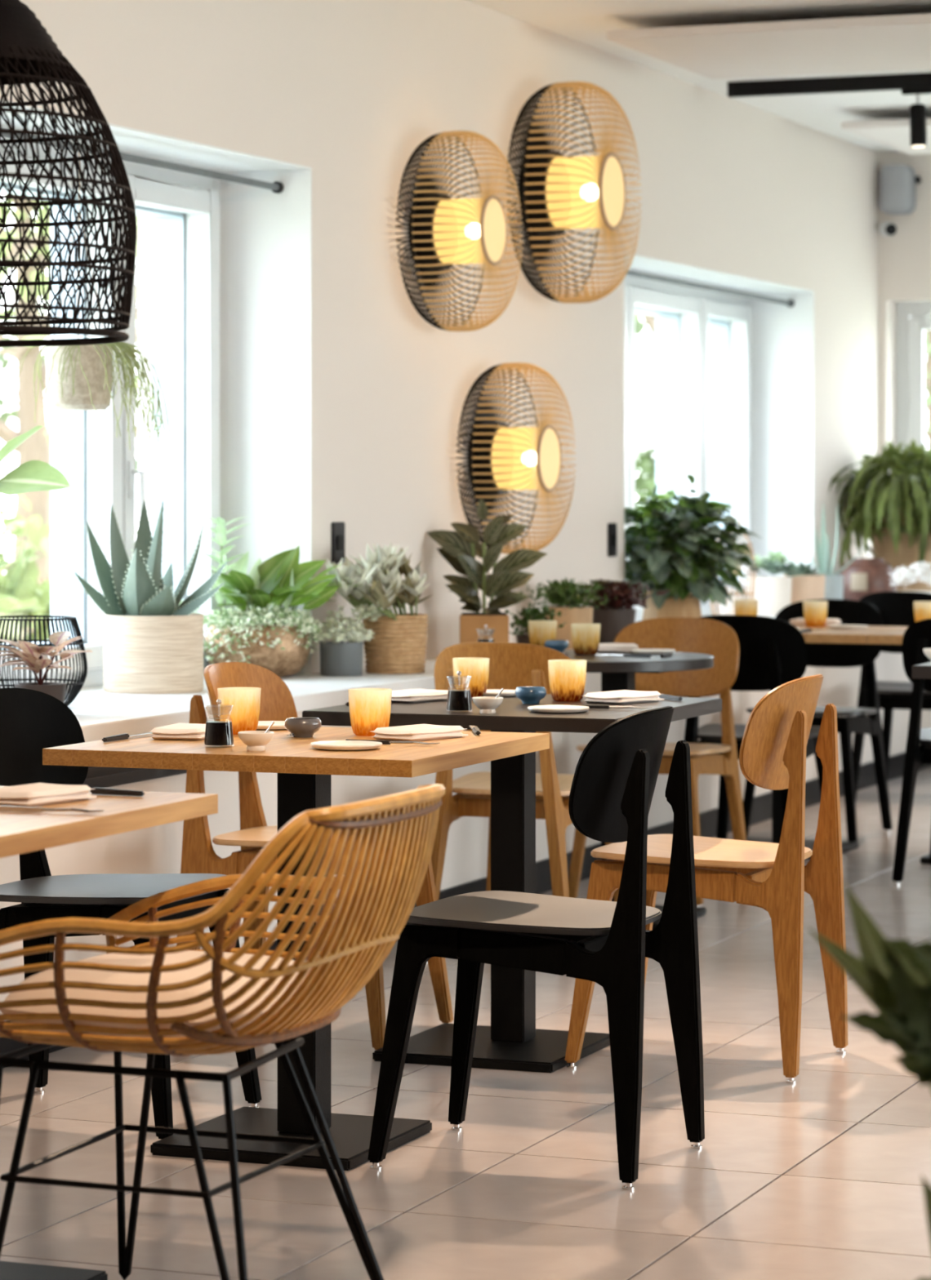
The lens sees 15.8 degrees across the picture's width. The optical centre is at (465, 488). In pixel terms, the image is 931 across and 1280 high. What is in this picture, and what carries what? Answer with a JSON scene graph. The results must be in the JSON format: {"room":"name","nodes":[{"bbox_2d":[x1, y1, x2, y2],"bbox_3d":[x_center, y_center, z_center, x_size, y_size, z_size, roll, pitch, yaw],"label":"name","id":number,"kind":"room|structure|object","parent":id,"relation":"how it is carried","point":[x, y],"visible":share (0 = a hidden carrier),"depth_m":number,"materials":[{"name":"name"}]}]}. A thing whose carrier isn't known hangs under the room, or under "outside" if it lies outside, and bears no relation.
{"room":"cafe","nodes":[
{"label":"cafe","id":0,"kind":"room"},
{"bbox_2d":[102,613,204,693],"bbox_3d":[-0.811,0.426,8.713,0.262,0.200,0.262,0,0,21],"label":"basket","id":1,"kind":"object","parent":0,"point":[144,653],"depth_m":8.60,"materials":[{"name":"wicker"}]},
{"bbox_2d":[320,640,363,676],"bbox_3d":[-0.350,0.479,9.458,0.122,0.094,0.122,0,0,21],"label":"pot","id":2,"kind":"object","parent":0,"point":[337,658],"depth_m":9.41,"materials":[{"name":"ceramic"}]},
{"bbox_2d":[0,0,877,673],"bbox_3d":[-1.575,-0.553,7.392,0.550,2.198,18.600,0,0,21],"label":"wall","id":3,"kind":"structure","parent":0,"point":[345,91],"depth_m":10.51,"materials":[{"name":"beige paint"}]},
{"bbox_2d":[0,99,311,688],"bbox_3d":[-1.104,-0.194,8.445,0.446,1.448,2.506,0,0,21],"label":"window","id":4,"kind":"structure","parent":3,"relation":"in","point":[231,262],"depth_m":9.54,"materials":[{"name":"white paint"}]},
{"bbox_2d":[1,128,284,193],"bbox_3d":[-0.989,-0.859,8.405,0.034,0.034,2.495,0,0,21],"label":"curtain rod","id":5,"kind":"object","parent":4,"relation":"attached to","point":[277,187],"visible":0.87,"depth_m":9.00,"materials":[{"name":"grey metal"}]},
{"bbox_2d":[4,151,176,457],"bbox_3d":[-0.906,-0.466,8.474,0.406,0.772,0.434,0,0,26],"label":"hanging planter","id":6,"kind":"object","parent":5,"relation":"hanging from","point":[78,377],"visible":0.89,"depth_m":8.38,"materials":[{"name":"green plant"}]},
{"bbox_2d":[331,521,344,564],"bbox_3d":[-0.366,0.156,9.694,0.013,0.120,0.084,0,0,21],"label":"wall switch","id":7,"kind":"object","parent":3,"relation":"attached to","point":[338,527],"visible":0.93,"depth_m":9.68,"materials":[{"name":"grey plastic"}]},
{"bbox_2d":[395,130,522,331],"bbox_3d":[-0.015,-0.789,10.273,0.242,0.614,0.614,0,0,21],"label":"wall lamp","id":8,"kind":"object","parent":3,"relation":"attached to","point":[444,232],"visible":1,"depth_m":10.20,"materials":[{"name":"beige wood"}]},
{"bbox_2d":[433,197,487,264],"bbox_3d":[0.010,-0.789,10.262,0.152,0.200,0.200,0,0,21],"label":"diffuser","id":9,"kind":"object","parent":8,"relation":"attached to","point":[482,214],"depth_m":10.18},
{"bbox_2d":[456,362,575,554],"bbox_3d":[0.165,-0.097,10.731,0.242,0.614,0.614,0,0,21],"label":"wall lamp","id":10,"kind":"object","parent":3,"relation":"attached to","point":[502,458],"visible":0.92,"depth_m":10.66,"materials":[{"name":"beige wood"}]},
{"bbox_2d":[491,426,539,489],"bbox_3d":[0.191,-0.097,10.721,0.152,0.200,0.200,0,0,21],"label":"diffuser","id":11,"kind":"object","parent":10,"relation":"attached to","point":[494,429],"depth_m":10.64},
{"bbox_2d":[506,81,641,303],"bbox_3d":[0.365,-0.987,11.173,0.290,0.737,0.737,0,0,21],"label":"wall lamp","id":12,"kind":"object","parent":3,"relation":"attached to","point":[557,193],"visible":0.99,"depth_m":11.08,"materials":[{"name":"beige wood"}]},
{"bbox_2d":[546,155,605,229],"bbox_3d":[0.396,-0.987,11.161,0.182,0.240,0.240,0,0,21],"label":"diffuser","id":13,"kind":"object","parent":12,"relation":"attached to","point":[601,173],"depth_m":11.06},
{"bbox_2d":[607,523,617,556],"bbox_3d":[0.525,0.182,11.957,0.013,0.120,0.084,0,0,21],"label":"wall switch","id":14,"kind":"object","parent":3,"relation":"attached to","point":[611,527],"visible":1,"depth_m":11.94,"materials":[{"name":"grey plastic"}]},
{"bbox_2d":[623,252,813,622],"bbox_3d":[0.829,-0.164,13.352,0.446,1.388,2.539,0,0,21],"label":"window","id":15,"kind":"structure","parent":3,"relation":"in","point":[735,374],"depth_m":14.46,"materials":[{"name":"glass"}]},
{"bbox_2d":[625,270,794,306],"bbox_3d":[0.944,-0.802,13.312,0.034,0.034,2.529,0,0,21],"label":"curtain rod","id":16,"kind":"object","parent":15,"relation":"attached to","point":[789,303],"visible":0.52,"depth_m":13.36,"materials":[{"name":"grey metal"}]},
{"bbox_2d":[877,221,896,236],"bbox_3d":[1.935,-1.196,15.398,0.079,0.076,0.157,0,0,0],"label":"security camera","id":17,"kind":"object","parent":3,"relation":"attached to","point":[886,228],"visible":1,"depth_m":15.33,"materials":[{"name":"white paint"}]},
{"bbox_2d":[0,766,930,1279],"bbox_3d":[2.393,1.286,5.667,9.300,0.120,18.900,0,0,21],"label":"floor","id":18,"kind":"structure","parent":0,"point":[817,1176],"depth_m":6.16,"materials":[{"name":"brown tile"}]},
{"bbox_2d":[0,786,217,1279],"bbox_3d":[-0.851,0.851,5.028,0.720,0.750,0.713,0,0,21],"label":"dining table","id":19,"kind":"object","parent":18,"relation":"on","point":[20,832],"visible":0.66,"depth_m":4.99,"materials":[{"name":"brown wood"}]},
{"bbox_2d":[0,782,96,806],"bbox_3d":[-0.654,0.464,5.094,0.105,0.025,0.170,0,0,30],"label":"napkin","id":20,"kind":"object","parent":19,"relation":"on","point":[36,794],"visible":0.99,"depth_m":5.06,"materials":[{"name":"beige fabric"}]},
{"bbox_2d":[0,805,103,813],"bbox_3d":[-0.618,0.471,4.923,0.182,0.008,0.018,0,0,16],"label":"fork","id":21,"kind":"object","parent":19,"relation":"on","point":[2,808],"visible":1,"depth_m":4.92,"materials":[{"name":"silver metal"}]},
{"bbox_2d":[87,786,144,796],"bbox_3d":[-0.592,0.470,5.226,0.213,0.010,0.015,0,0,27],"label":"table knife","id":22,"kind":"object","parent":19,"relation":"on","point":[104,791],"visible":0.78,"depth_m":5.20,"materials":[{"name":"black"}]},
{"bbox_2d":[0,687,261,1139],"bbox_3d":[-0.715,0.810,6.537,0.508,0.831,0.428,0,0,21],"label":"dining chair","id":23,"kind":"object","parent":18,"relation":"on","point":[32,721],"visible":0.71,"depth_m":6.62,"materials":[{"name":"black wood"}]},
{"bbox_2d":[0,783,445,1279],"bbox_3d":[-0.369,0.828,4.874,0.629,0.793,0.601,0,0,21],"label":"rattan armchair","id":24,"kind":"object","parent":18,"relation":"on","point":[380,887],"visible":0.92,"depth_m":4.68,"materials":[{"name":"wicker"}]},
{"bbox_2d":[0,950,311,1042],"bbox_3d":[-0.434,0.741,4.900,0.400,0.100,0.440,0,0,21],"label":"seat cushion","id":25,"kind":"object","parent":24,"relation":"on","point":[70,974],"visible":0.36,"depth_m":4.75,"materials":[{"name":"beige fabric"}]},
{"bbox_2d":[42,724,549,1170],"bbox_3d":[-0.306,0.851,6.334,0.732,0.750,0.703,0,0,21],"label":"dining table","id":26,"kind":"object","parent":18,"relation":"on","point":[304,771],"visible":0.68,"depth_m":6.21,"materials":[{"name":"brown wood"}]},
{"bbox_2d":[148,723,205,740],"bbox_3d":[-0.529,0.464,6.421,0.105,0.025,0.170,0,0,15],"label":"napkin","id":27,"kind":"object","parent":26,"relation":"on","point":[177,731],"visible":0.81,"depth_m":6.35,"materials":[{"name":"beige fabric"}]},
{"bbox_2d":[204,698,233,745],"bbox_3d":[-0.455,0.432,6.187,0.057,0.088,0.057,0,0,21],"label":"sauce bottle","id":28,"kind":"object","parent":26,"relation":"on","point":[216,732],"visible":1,"depth_m":6.17,"materials":[{"name":"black glass"}]},
{"bbox_2d":[237,730,274,751],"bbox_3d":[-0.381,0.459,6.099,0.066,0.034,0.066,0,0,21],"label":"bowl","id":29,"kind":"object","parent":26,"relation":"on","point":[255,740],"visible":1,"depth_m":6.08,"materials":[{"name":"beige"}]},
{"bbox_2d":[237,720,286,729],"bbox_3d":[-0.386,0.471,6.660,0.132,0.010,0.132,0,0,21],"label":"plate","id":30,"kind":"object","parent":26,"relation":"on","point":[262,725],"visible":0.46,"depth_m":6.67,"materials":[{"name":"beige"}]},
{"bbox_2d":[284,717,321,737],"bbox_3d":[-0.311,0.458,6.426,0.071,0.036,0.071,0,0,21],"label":"bowl","id":31,"kind":"object","parent":26,"relation":"on","point":[301,727],"visible":1,"depth_m":6.40,"materials":[{"name":"grey ceramic"}]},
{"bbox_2d":[310,740,382,751],"bbox_3d":[-0.218,0.471,6.137,0.132,0.010,0.132,0,0,21],"label":"plate","id":32,"kind":"object","parent":26,"relation":"on","point":[339,745],"visible":1,"depth_m":6.12,"materials":[{"name":"beige"}]},
{"bbox_2d":[351,720,388,736],"bbox_3d":[-0.184,0.432,6.484,0.085,0.088,0.085,0,0,21],"label":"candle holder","id":33,"kind":"object","parent":26,"relation":"on","point":[356,731],"visible":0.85,"depth_m":6.46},
{"bbox_2d":[369,724,467,741],"bbox_3d":[-0.089,0.464,6.393,0.105,0.025,0.170,0,0,39],"label":"napkin","id":34,"kind":"object","parent":26,"relation":"on","point":[418,732],"visible":1,"depth_m":6.35,"materials":[{"name":"beige fabric"}]},
{"bbox_2d":[176,662,453,1049],"bbox_3d":[-0.339,0.810,7.533,0.508,0.831,0.428,0,0,21],"label":"dining chair","id":35,"kind":"object","parent":18,"relation":"on","point":[248,691],"visible":0.33,"depth_m":7.59,"materials":[{"name":"brown wood"}]},
{"bbox_2d":[302,693,721,1073],"bbox_3d":[0.117,0.851,7.404,0.710,0.750,0.748,0,0,21],"label":"dining table","id":36,"kind":"object","parent":18,"relation":"on","point":[512,1041],"visible":0.74,"depth_m":7.29,"materials":[{"name":"laminate"}]},
{"bbox_2d":[374,688,448,702],"bbox_3d":[-0.112,0.464,7.525,0.105,0.025,0.170,0,0,39],"label":"napkin","id":37,"kind":"object","parent":36,"relation":"on","point":[412,695],"visible":0.98,"depth_m":7.48,"materials":[{"name":"beige fabric"}]},
{"bbox_2d":[446,671,471,711],"bbox_3d":[-0.013,0.432,7.153,0.057,0.088,0.057,0,0,21],"label":"sauce bottle","id":38,"kind":"object","parent":36,"relation":"on","point":[457,700],"visible":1,"depth_m":7.13,"materials":[{"name":"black glass"}]},
{"bbox_2d":[453,679,487,697],"bbox_3d":[0.013,0.432,7.669,0.085,0.088,0.085,0,0,21],"label":"drinking glass","id":39,"kind":"object","parent":36,"relation":"on","point":[476,691],"visible":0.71,"depth_m":7.64,"materials":[{"name":"glass"}]},
{"bbox_2d":[471,696,502,713],"bbox_3d":[0.047,0.459,7.107,0.066,0.034,0.066,0,0,21],"label":"bowl","id":40,"kind":"object","parent":36,"relation":"on","point":[486,704],"visible":1,"depth_m":7.09,"materials":[{"name":"beige"}]},
{"bbox_2d":[514,686,546,703],"bbox_3d":[0.145,0.458,7.434,0.071,0.036,0.071,0,0,21],"label":"bowl","id":41,"kind":"object","parent":36,"relation":"on","point":[527,695],"visible":1,"depth_m":7.41,"materials":[{"name":"blue ceramic"}]},
{"bbox_2d":[527,705,589,713],"bbox_3d":[0.198,0.471,7.150,0.132,0.010,0.132,0,0,21],"label":"plate","id":42,"kind":"object","parent":36,"relation":"on","point":[539,708],"visible":1,"depth_m":7.12,"materials":[{"name":"beige"}]},
{"bbox_2d":[549,681,584,701],"bbox_3d":[0.229,0.431,7.530,0.088,0.091,0.088,0,0,21],"label":"candle holder","id":43,"kind":"object","parent":36,"relation":"on","point":[571,694],"visible":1,"depth_m":7.50,"materials":[{"name":"glass"}]},
{"bbox_2d":[581,689,663,704],"bbox_3d":[0.351,0.464,7.482,0.105,0.025,0.170,0,0,39],"label":"napkin","id":44,"kind":"object","parent":36,"relation":"on","point":[624,696],"visible":1,"depth_m":7.44,"materials":[{"name":"beige fabric"}]},
{"bbox_2d":[431,642,618,902],"bbox_3d":[0.163,0.810,8.845,0.428,0.831,0.508,0,0,21],"label":"dining chair","id":45,"kind":"object","parent":18,"relation":"on","point":[504,665],"visible":0.41,"depth_m":8.64,"materials":[{"name":"brown wood"}]},
{"bbox_2d":[367,706,704,1190],"bbox_3d":[0.135,0.810,6.142,0.508,0.831,0.428,0,0,21],"label":"dining chair","id":46,"kind":"object","parent":18,"relation":"on","point":[606,944],"visible":0.98,"depth_m":6.03,"materials":[{"name":"black wood"}]},
{"bbox_2d":[562,649,713,930],"bbox_3d":[0.360,0.851,9.563,0.694,0.750,0.694,0,0,21],"label":"dining table","id":47,"kind":"object","parent":18,"relation":"on","point":[617,673],"visible":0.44,"depth_m":9.38,"materials":[{"name":"laminate"}]},
{"bbox_2d":[544,640,568,653],"bbox_3d":[0.265,0.458,9.730,0.071,0.036,0.071,0,0,21],"label":"bowl","id":48,"kind":"object","parent":47,"relation":"on","point":[560,646],"visible":0.76,"depth_m":9.70,"materials":[{"name":"blue ceramic"}]},
{"bbox_2d":[572,640,599,654],"bbox_3d":[0.346,0.432,9.634,0.085,0.088,0.085,0,0,21],"label":"drinking glass","id":49,"kind":"object","parent":47,"relation":"on","point":[587,649],"visible":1,"depth_m":9.61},
{"bbox_2d":[582,643,638,652],"bbox_3d":[0.420,0.464,9.798,0.170,0.025,0.105,0,0,4],"label":"napkin","id":50,"kind":"object","parent":47,"relation":"on","point":[602,647],"visible":0.66,"depth_m":9.75,"materials":[{"name":"beige fabric"}]},
{"bbox_2d":[568,617,746,906],"bbox_3d":[0.584,0.810,10.078,0.428,0.831,0.508,0,0,21],"label":"dining chair","id":51,"kind":"object","parent":18,"relation":"on","point":[716,638],"visible":0.41,"depth_m":10.21,"materials":[{"name":"brown wood"}]},
{"bbox_2d":[564,674,848,1083],"bbox_3d":[0.522,0.810,7.191,0.508,0.831,0.428,0,0,21],"label":"dining chair","id":52,"kind":"object","parent":18,"relation":"on","point":[772,877],"visible":0.87,"depth_m":7.03,"materials":[{"name":"brown wood"}]},
{"bbox_2d":[683,614,822,839],"bbox_3d":[0.931,0.810,10.713,0.428,0.831,0.508,0,0,21],"label":"dining chair","id":53,"kind":"object","parent":18,"relation":"on","point":[772,654],"visible":0.31,"depth_m":10.51,"materials":[{"name":"black wood"}]},
{"bbox_2d":[742,599,892,841],"bbox_3d":[1.233,0.810,11.779,0.428,0.831,0.508,0,0,21],"label":"dining chair","id":54,"kind":"object","parent":18,"relation":"on","point":[848,611],"visible":0.52,"depth_m":11.91,"materials":[{"name":"black wood"}]},
{"bbox_2d":[746,625,908,858],"bbox_3d":[1.105,0.851,11.387,0.708,0.750,0.700,0,0,21],"label":"dining table","id":55,"kind":"object","parent":18,"relation":"on","point":[827,634],"visible":0.21,"depth_m":11.30,"materials":[{"name":"brown wood"}]},
{"bbox_2d":[788,617,841,626],"bbox_3d":[1.220,0.464,11.692,0.170,0.025,0.105,0,0,16],"label":"napkin","id":56,"kind":"object","parent":55,"relation":"on","point":[798,621],"visible":0.8,"depth_m":11.65,"materials":[{"name":"beige fabric"}]},
{"bbox_2d":[807,883,930,1279],"bbox_3d":[0.638,0.803,3.236,0.567,0.846,0.395,0,0,-23],"label":"plant","id":57,"kind":"object","parent":18,"relation":"on","point":[894,975],"visible":1,"depth_m":3.23,"materials":[{"name":"green plant"}]},
{"bbox_2d":[852,591,930,801],"bbox_3d":[1.763,0.810,13.126,0.428,0.831,0.508,0,0,21],"label":"dining chair","id":58,"kind":"object","parent":18,"relation":"on","point":[896,608],"visible":0.44,"depth_m":12.96,"materials":[{"name":"black wood"}]},
{"bbox_2d":[866,628,929,864],"bbox_3d":[1.766,0.851,11.126,0.708,0.750,0.702,0,0,21],"label":"dining table","id":59,"kind":"object","parent":18,"relation":"on","point":[895,637],"visible":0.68,"depth_m":10.92,"materials":[{"name":"brown wood"}]},
{"bbox_2d":[891,617,930,885],"bbox_3d":[1.605,0.810,10.512,0.428,0.831,0.508,0,0,21],"label":"dining chair","id":60,"kind":"object","parent":18,"relation":"on","point":[917,637],"visible":0.89,"depth_m":10.35,"materials":[{"name":"black wood"}]},
{"bbox_2d":[911,662,930,679],"bbox_3d":[1.661,0.851,9.223,0.710,0.750,0.710,0,0,21],"label":"dining table","id":61,"kind":"object","parent":18,"relation":"on","point":[922,671],"visible":1,"depth_m":9.02,"materials":[{"name":"laminate"}]},
{"bbox_3d":[2.219,0.851,13.764,1.000,0.750,0.700,0,0,21],"label":"dining table","id":62,"kind":"object","parent":18,"relation":"on","visible":0},
{"bbox_2d":[888,560,930,593],"bbox_3d":[1.901,0.386,13.825,0.323,0.180,0.300,0,0,21],"label":"flower bowl","id":63,"kind":"object","parent":62,"relation":"on","point":[908,575],"visible":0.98,"depth_m":13.80,"materials":[{"name":"beige"}]},
{"bbox_2d":[0,651,930,1013],"bbox_3d":[-1.399,0.946,7.322,0.930,0.760,18.600,0,0,21],"label":"wall","id":64,"kind":"structure","parent":0,"point":[157,849],"depth_m":9.19,"materials":[{"name":"beige paint"}]},
{"bbox_2d":[81,766,186,788],"bbox_3d":[-0.757,0.619,7.660,0.016,0.105,1.240,0,0,21],"label":"air vent","id":65,"kind":"object","parent":64,"relation":"in","point":[96,776],"visible":0.09,"depth_m":7.59,"materials":[{"name":"grey plastic"}]},
{"bbox_2d":[64,609,774,742],"bbox_3d":[-1.485,0.546,7.098,0.934,0.040,18.120,0,0,21],"label":"ledge","id":66,"kind":"object","parent":64,"relation":"on","point":[100,714],"depth_m":8.48,"materials":[{"name":"white paint"}]},
{"bbox_2d":[0,425,71,567],"bbox_3d":[-1.142,0.057,7.835,0.292,0.939,0.914,0,0,21],"label":"leaf plant","id":67,"kind":"object","parent":66,"relation":"on","point":[29,476],"visible":1,"depth_m":8.09,"materials":[{"name":"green plant"}]},
{"bbox_2d":[0,615,87,706],"bbox_3d":[-1.047,0.418,8.065,0.273,0.219,0.273,0,0,2],"label":"wire basket","id":68,"kind":"object","parent":66,"relation":"on","point":[72,693],"visible":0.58,"depth_m":8.03,"materials":[{"name":"black"}]},
{"bbox_2d":[0,631,92,703],"bbox_3d":[-0.990,0.430,7.770,0.223,0.191,0.249,0,0,1],"label":"potted plant","id":69,"kind":"object","parent":66,"relation":"on","point":[35,657],"visible":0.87,"depth_m":7.73,"materials":[{"name":"brown"}]},
{"bbox_2d":[73,497,226,693],"bbox_3d":[-0.794,0.278,8.707,0.396,0.497,0.262,0,0,21],"label":"aloe","id":70,"kind":"object","parent":66,"relation":"on","point":[153,643],"visible":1,"depth_m":8.63,"materials":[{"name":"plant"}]},
{"bbox_2d":[194,514,359,677],"bbox_3d":[-0.543,0.317,9.366,0.444,0.492,0.379,0,0,21],"label":"planter","id":71,"kind":"object","parent":66,"relation":"on","point":[277,641],"visible":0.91,"depth_m":9.32,"materials":[{"name":"green plant"}]},
{"bbox_2d":[204,623,310,677],"bbox_3d":[-0.583,0.451,9.392,0.296,0.150,0.296,0,0,21],"label":"copper bowl","id":72,"kind":"object","parent":71,"relation":"on","point":[283,650],"depth_m":9.27,"materials":[{"name":"metal"}]},
{"bbox_2d":[309,600,384,676],"bbox_3d":[-0.348,0.418,9.463,0.204,0.216,0.185,0,0,36],"label":"potted plant","id":73,"kind":"object","parent":66,"relation":"on","point":[339,657],"visible":0.97,"depth_m":9.42,"materials":[{"name":"plant"}]},
{"bbox_2d":[325,542,432,674],"bbox_3d":[-0.244,0.338,9.547,0.285,0.377,0.347,0,0,16],"label":"planter","id":74,"kind":"object","parent":66,"relation":"on","point":[398,646],"visible":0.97,"depth_m":9.51,"materials":[{"name":"brown wicker"}]},
{"bbox_2d":[426,497,547,643],"bbox_3d":[0.065,0.277,10.311,0.318,0.498,0.231,0,0,-27],"label":"plant","id":75,"kind":"object","parent":66,"relation":"on","point":[460,548],"visible":0.98,"depth_m":10.27,"materials":[{"name":"green plant"}]},
{"bbox_2d":[504,595,569,644],"bbox_3d":[0.215,0.429,10.477,0.236,0.194,0.175,0,0,-21],"label":"herb pot","id":76,"kind":"object","parent":66,"relation":"on","point":[535,621],"visible":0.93,"depth_m":10.45,"materials":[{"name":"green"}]},
{"bbox_2d":[519,577,616,648],"bbox_3d":[0.342,0.408,11.078,0.295,0.235,0.354,0,0,21],"label":"planter","id":77,"kind":"object","parent":66,"relation":"on","point":[579,618],"visible":0.96,"depth_m":11.00,"materials":[{"name":"beige ceramic"}]},
{"bbox_2d":[577,577,671,643],"bbox_3d":[0.511,0.411,11.370,0.350,0.230,0.273,0,0,-27],"label":"planter","id":78,"kind":"object","parent":66,"relation":"on","point":[609,620],"visible":0.88,"depth_m":11.30,"materials":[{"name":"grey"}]},
{"bbox_2d":[624,474,762,620],"bbox_3d":[0.775,0.236,12.234,0.605,0.580,0.613,0,0,30],"label":"planter","id":79,"kind":"object","parent":66,"relation":"on","point":[674,550],"visible":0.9,"depth_m":12.13,"materials":[{"name":"green plant"}]},
{"bbox_2d":[709,504,755,615],"bbox_3d":[1.031,0.293,12.986,0.187,0.466,0.188,0,0,-32],"label":"lantern","id":80,"kind":"object","parent":66,"relation":"on","point":[738,607],"visible":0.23,"depth_m":12.95,"materials":[{"name":"beige"}]},
{"bbox_2d":[720,598,742,615],"bbox_3d":[1.031,0.473,12.986,0.090,0.095,0.090,0,0,21],"label":"candle","id":81,"kind":"object","parent":80,"relation":"on","point":[737,607],"depth_m":12.94,"materials":[{"name":"white wax"}]},
{"bbox_2d":[746,549,805,616],"bbox_3d":[1.262,0.388,13.933,0.238,0.276,0.260,0,0,-40],"label":"planter","id":82,"kind":"object","parent":66,"relation":"on","point":[772,594],"visible":0.83,"depth_m":13.85,"materials":[{"name":"beige"}]},
{"bbox_2d":[782,561,825,604],"bbox_3d":[1.421,0.414,14.057,0.176,0.224,0.176,0,0,21],"label":"planter","id":83,"kind":"object","parent":66,"relation":"on","point":[809,586],"visible":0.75,"depth_m":13.98,"materials":[{"name":"beige ceramic"}]},
{"bbox_2d":[791,502,864,599],"bbox_3d":[1.543,0.291,14.227,0.316,0.470,0.146,0,0,10],"label":"potted plant","id":84,"kind":"object","parent":66,"relation":"on","point":[833,584],"visible":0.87,"depth_m":14.20,"materials":[{"name":"grey"}]},
{"bbox_2d":[837,558,897,600],"bbox_3d":[1.732,0.413,14.492,0.266,0.225,0.268,0,0,21],"label":"jar","id":85,"kind":"object","parent":66,"relation":"on","point":[862,577],"visible":0.63,"depth_m":14.38,"materials":[{"name":"beige ceramic"}]},
{"bbox_2d":[827,439,930,591],"bbox_3d":[1.978,0.150,14.872,0.752,0.752,0.908,0,0,21],"label":"fern","id":86,"kind":"object","parent":66,"relation":"on","point":[897,528],"visible":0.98,"depth_m":14.79,"materials":[{"name":"green plant"}]},
{"bbox_2d":[0,751,930,1067],"bbox_3d":[-1.121,1.177,6.740,0.014,0.097,17.720,0,0,21],"label":"baseboard","id":87,"kind":"structure","parent":64,"relation":"attached to","point":[762,804],"depth_m":11.68,"materials":[{"name":"black"}]},
{"bbox_2d":[466,0,930,152],"bbox_3d":[2.472,-1.677,5.798,9.250,0.250,18.600,0,0,21],"label":"ceiling","id":88,"kind":"structure","parent":0,"point":[587,22],"depth_m":11.15,"materials":[{"name":"white paint"}]},
{"bbox_2d":[0,0,136,346],"bbox_3d":[-0.771,-0.887,5.000,0.558,1.329,0.557,0,0,25],"label":"pendant lamp","id":89,"kind":"object","parent":88,"relation":"hanging from","point":[28,55],"visible":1,"depth_m":4.91,"materials":[{"name":"black wicker"}]},
{"bbox_2d":[606,13,930,79],"bbox_3d":[2.813,-1.513,10.688,4.600,0.078,1.150,0,0,21],"label":"ceiling panel","id":90,"kind":"object","parent":88,"relation":"attached to","point":[898,42],"visible":1,"depth_m":11.14,"materials":[{"name":"white fabric"}]},
{"bbox_2d":[727,72,930,97],"bbox_3d":[3.684,-1.524,11.747,5.756,0.057,0.038,0,0,21],"label":"track","id":91,"kind":"object","parent":88,"relation":"attached to","point":[922,80],"visible":1,"depth_m":12.64,"materials":[{"name":"black"}]},
{"bbox_2d":[901,87,930,147],"bbox_3d":[1.690,-1.387,12.530,0.120,0.218,0.066,0,0,21],"label":"spotlight","id":92,"kind":"object","parent":91,"relation":"hanging from","point":[917,122],"visible":1,"depth_m":12.51,"materials":[{"name":"black"}]},
{"bbox_2d":[840,117,930,155],"bbox_3d":[3.887,-1.513,13.414,4.600,0.078,1.150,0,0,21],"label":"ceiling panel","id":93,"kind":"object","parent":88,"relation":"attached to","point":[891,133],"visible":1,"depth_m":13.87,"materials":[{"name":"white paint"}]},
{"bbox_2d":[871,507,930,591],"bbox_3d":[1.968,0.306,14.981,0.330,0.440,0.330,0,0,21],"label":"pot","id":94,"kind":"object","parent":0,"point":[908,553],"depth_m":14.85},
{"bbox_2d":[877,151,930,475],"bbox_3d":[5.905,-0.163,14.172,8.400,2.978,0.500,0,0,21],"label":"wall","id":95,"kind":"structure","parent":0,"point":[904,257],"depth_m":15.45,"materials":[{"name":"beige paint"}]},
{"bbox_2d":[879,164,921,214],"bbox_3d":[1.993,-1.374,15.388,0.190,0.224,0.113,0,0,21],"label":"wall speaker","id":96,"kind":"object","parent":95,"relation":"attached to","point":[897,183],"visible":1,"depth_m":15.34,"materials":[{"name":"grey"}]},
{"bbox_2d":[896,301,930,497],"bbox_3d":[2.906,-0.172,15.305,1.910,1.404,0.090,0,0,21],"label":"window","id":97,"kind":"structure","parent":95,"relation":"in","point":[913,318],"depth_m":15.60,"materials":[{"name":"white paint"}]},
{"label":"outside","id":98,"kind":"structure","parent":0,"visible":0},
{"bbox_2d":[0,540,135,574],"bbox_3d":[4.510,1.651,25.093,130.000,0.150,130.000,0,0,21],"label":"ground","id":99,"kind":"structure","parent":98,"point":[7,547],"depth_m":86.63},
{"bbox_2d":[0,515,49,643],"bbox_3d":[-2.150,0.775,14.380,2.125,1.613,1.784,0,0,-38],"label":"tree","id":100,"kind":"object","parent":99,"relation":"on","point":[20,593],"visible":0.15,"depth_m":13.94,"materials":[{"name":"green plant"}]},
{"bbox_2d":[0,199,137,639],"bbox_3d":[-2.283,-0.798,17.825,4.627,4.755,2.901,0,0,-7],"label":"tree","id":101,"kind":"object","parent":99,"relation":"on","point":[32,506],"visible":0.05,"depth_m":17.53,"materials":[{"name":"brown plant"}]},
{"bbox_2d":[0,205,137,470],"bbox_3d":[-1.753,-1.466,23.938,4.292,6.092,3.308,0,0,21],"label":"tree","id":102,"kind":"object","parent":99,"relation":"on","point":[5,363],"visible":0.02,"depth_m":23.93,"materials":[{"name":"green plant"}]},
{"bbox_2d":[0,194,137,580],"bbox_3d":[-4.015,-2.277,27.396,6.690,7.714,4.865,0,0,-31],"label":"tree","id":103,"kind":"object","parent":99,"relation":"on","point":[2,512],"visible":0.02,"depth_m":26.94,"materials":[{"name":"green plant"}]},
{"bbox_2d":[635,314,655,525],"bbox_3d":[1.343,-0.521,24.940,2.661,4.201,3.109,0,0,-22],"label":"tree","id":104,"kind":"object","parent":99,"relation":"on","point":[645,462],"visible":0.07,"depth_m":24.49,"materials":[{"name":"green plant"}]},
{"bbox_2d":[924,329,930,452],"bbox_3d":[3.612,-2.430,26.493,2.964,8.018,3.103,0,0,-5],"label":"tree","id":105,"kind":"object","parent":99,"relation":"on","point":[927,332],"visible":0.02,"depth_m":26.47,"materials":[{"name":"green plant"}]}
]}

